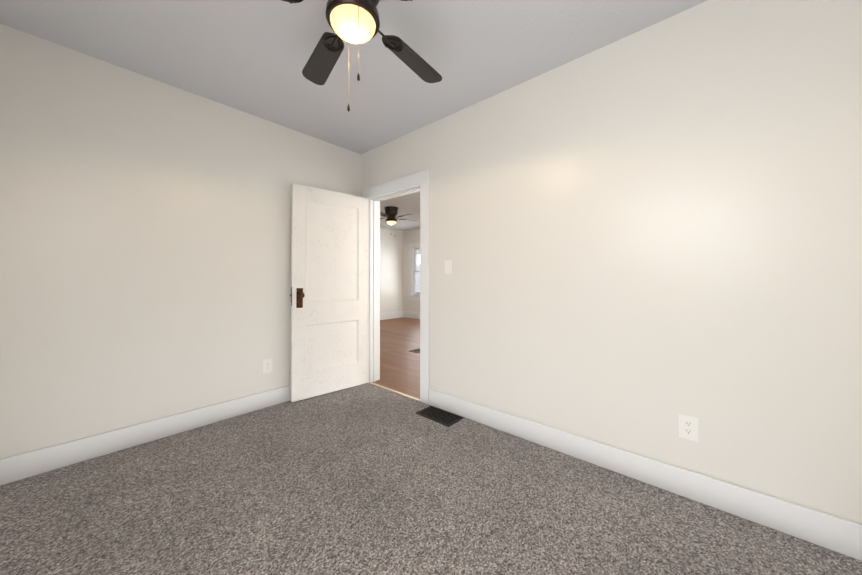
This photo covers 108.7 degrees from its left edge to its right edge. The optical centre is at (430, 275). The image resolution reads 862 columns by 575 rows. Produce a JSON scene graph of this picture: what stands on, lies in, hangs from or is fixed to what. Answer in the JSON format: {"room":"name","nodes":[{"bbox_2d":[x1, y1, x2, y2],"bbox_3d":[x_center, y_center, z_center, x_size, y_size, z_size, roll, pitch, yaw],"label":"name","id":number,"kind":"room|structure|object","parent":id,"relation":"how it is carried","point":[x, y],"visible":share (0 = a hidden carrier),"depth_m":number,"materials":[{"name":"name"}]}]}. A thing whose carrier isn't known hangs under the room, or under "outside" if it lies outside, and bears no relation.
{"room":"empty bedroom","nodes":[
{"label":"empty bedroom","id":0,"kind":"room"},
{"bbox_2d":[0,24,360,458],"bbox_3d":[-1.722,-0.117,2.600,0.130,2.577,2.632,-1,-1,41],"label":"wall","id":1,"kind":"structure","parent":0,"point":[145,248],"depth_m":2.12,"materials":[{"name":"white paint"}]},
{"bbox_2d":[0,385,290,484],"bbox_3d":[-1.609,1.101,2.603,0.019,0.142,2.460,-1,-1,41],"label":"baseboard","id":2,"kind":"structure","parent":1,"relation":"attached to","point":[25,465],"depth_m":2.09,"materials":[{"name":"white paint"}]},
{"bbox_2d":[263,358,272,373],"bbox_3d":[-1.466,0.808,2.778,0.007,0.124,0.080,-1,-1,41],"label":"outlet","id":3,"kind":"object","parent":1,"relation":"attached to","point":[267,365],"visible":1,"depth_m":2.77,"materials":[{"name":"white plastic"}]},
{"bbox_2d":[0,0,707,230],"bbox_3d":[-0.320,-1.449,4.304,7.632,0.120,7.022,-1,-1,41],"label":"ceiling","id":4,"kind":"structure","parent":0,"point":[251,57],"depth_m":1.91,"materials":[{"name":"grey paint"}]},
{"bbox_2d":[281,0,441,111],"bbox_3d":[-0.340,-1.098,1.430,1.264,0.638,1.246,-1,-1,41],"label":"fan","id":5,"kind":"object","parent":4,"relation":"hanging from","point":[354,21],"visible":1,"depth_m":1.56,"materials":[{"name":"black wood"}]},
{"bbox_2d":[380,206,415,224],"bbox_3d":[-0.761,-1.076,6.193,1.116,0.588,1.156,-1,-1,41],"label":"fan","id":6,"kind":"object","parent":4,"relation":"hanging from","point":[390,213],"visible":0.9,"depth_m":6.12,"materials":[{"name":"black metal"}]},
{"bbox_2d":[380,228,402,312],"bbox_3d":[-2.259,-0.066,7.760,0.130,2.577,4.130,-1,-1,41],"label":"wall","id":7,"kind":"structure","parent":0,"point":[391,270],"depth_m":8.93,"materials":[{"name":"white paint"}]},
{"bbox_2d":[380,311,402,319],"bbox_3d":[-2.212,1.127,7.686,0.024,0.190,4.100,-1,-1,41],"label":"baseboard","id":8,"kind":"structure","parent":7,"relation":"attached to","point":[399,314],"depth_m":8.89,"materials":[{"name":"white paint"}]},
{"bbox_2d":[373,317,419,398],"bbox_3d":[0.344,1.250,5.446,7.080,0.099,4.390,-1,-1,41],"label":"floor","id":9,"kind":"structure","parent":0,"point":[399,361],"depth_m":4.57,"materials":[{"name":"brown wood"}]},
{"bbox_2d":[409,348,419,352],"bbox_3d":[-0.161,1.192,4.965,0.200,0.007,0.360,-1,-1,41],"label":"floor vent","id":10,"kind":"object","parent":9,"relation":"in","point":[416,350],"visible":0.52,"depth_m":4.92,"materials":[{"name":"grey metal"}]},
{"bbox_2d":[403,229,419,312],"bbox_3d":[1.755,-0.073,7.055,7.080,2.577,0.130,-1,-1,41],"label":"wall","id":11,"kind":"structure","parent":0,"point":[411,236],"depth_m":9.13,"materials":[{"name":"white paint"}]},
{"bbox_2d":[403,311,419,318],"bbox_3d":[1.704,1.120,6.985,6.820,0.190,0.024,-1,-1,41],"label":"baseboard","id":12,"kind":"structure","parent":11,"relation":"attached to","point":[406,314],"depth_m":8.98,"materials":[{"name":"white paint"}]},
{"bbox_2d":[408,243,419,299],"bbox_3d":[-0.189,-0.126,8.737,1.170,1.643,0.185,-1,-1,41],"label":"window","id":13,"kind":"structure","parent":11,"relation":"in","point":[413,248],"depth_m":9.01,"materials":[{"name":"white paint"}]},
{"bbox_2d":[0,383,861,574],"bbox_3d":[-0.343,1.209,1.368,3.812,0.100,2.632,-1,-1,41],"label":"floor carpet","id":14,"kind":"object","parent":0,"point":[367,479],"visible":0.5,"depth_m":1.52,"materials":[{"name":"grey carpet"}]},
{"bbox_2d":[370,382,419,400],"bbox_3d":[-0.385,1.175,3.163,0.760,0.004,0.034,-1,-1,41],"label":"trim","id":15,"kind":"structure","parent":14,"relation":"on","point":[403,394],"depth_m":3.14,"materials":[{"name":"gold metal"}]},
{"bbox_2d":[416,406,463,426],"bbox_3d":[0.069,1.168,2.590,0.360,0.007,0.200,-1,-1,41],"label":"air vent register","id":16,"kind":"object","parent":14,"relation":"on","point":[441,416],"visible":1,"depth_m":2.58,"materials":[{"name":"grey metal"}]},
{"bbox_2d":[361,0,861,524],"bbox_3d":[-0.859,-0.106,3.680,7.632,2.577,0.130,-1,-1,41],"label":"wall","id":17,"kind":"structure","parent":0,"point":[645,238],"depth_m":1.67,"materials":[{"name":"white paint"}]},
{"bbox_2d":[363,169,428,403],"bbox_3d":[-0.344,0.101,3.221,0.996,2.154,0.169,-1,-1,41],"label":"door frame","id":18,"kind":"structure","parent":17,"relation":"attached to","point":[421,178],"depth_m":3.20,"materials":[{"name":"white paint"}]},
{"bbox_2d":[290,183,367,401],"bbox_3d":[-0.994,0.156,3.132,0.822,2.018,0.162,1,-1,-43],"label":"door","id":19,"kind":"structure","parent":18,"relation":"attached to","point":[329,292],"depth_m":3.09,"materials":[{"name":"paint"}]},
{"bbox_2d":[445,260,451,273],"bbox_3d":[0.146,-0.077,2.694,0.074,0.120,0.017,-1,-1,41],"label":"light switch","id":20,"kind":"object","parent":17,"relation":"attached to","point":[448,266],"visible":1,"depth_m":2.69,"materials":[{"name":"white plastic"}]},
{"bbox_2d":[429,389,861,560],"bbox_3d":[0.904,1.095,2.010,2.451,0.142,0.019,-1,-1,41],"label":"baseboard","id":21,"kind":"structure","parent":17,"relation":"attached to","point":[833,533],"depth_m":1.62,"materials":[{"name":"white paint"}]},
{"bbox_2d":[679,413,698,441],"bbox_3d":[1.352,0.797,1.625,0.080,0.124,0.007,-1,-1,41],"label":"outlet","id":22,"kind":"object","parent":17,"relation":"attached to","point":[688,427],"visible":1,"depth_m":1.62,"materials":[{"name":"white plastic"}]},
{"label":"outside","id":23,"kind":"structure","parent":0,"visible":0},
{"bbox_3d":[5.131,2.471,47.983,110.000,0.100,65.110,-1,-1,41],"label":"lawn","id":24,"kind":"structure","parent":23,"visible":0},
{"bbox_2d":[415,264,419,292],"bbox_3d":[2.313,0.214,47.233,10.100,4.400,10.400,-1,-1,41],"label":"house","id":25,"kind":"structure","parent":24,"relation":"on","point":[417,278],"depth_m":44.57,"materials":[{"name":"white"}]}
]}

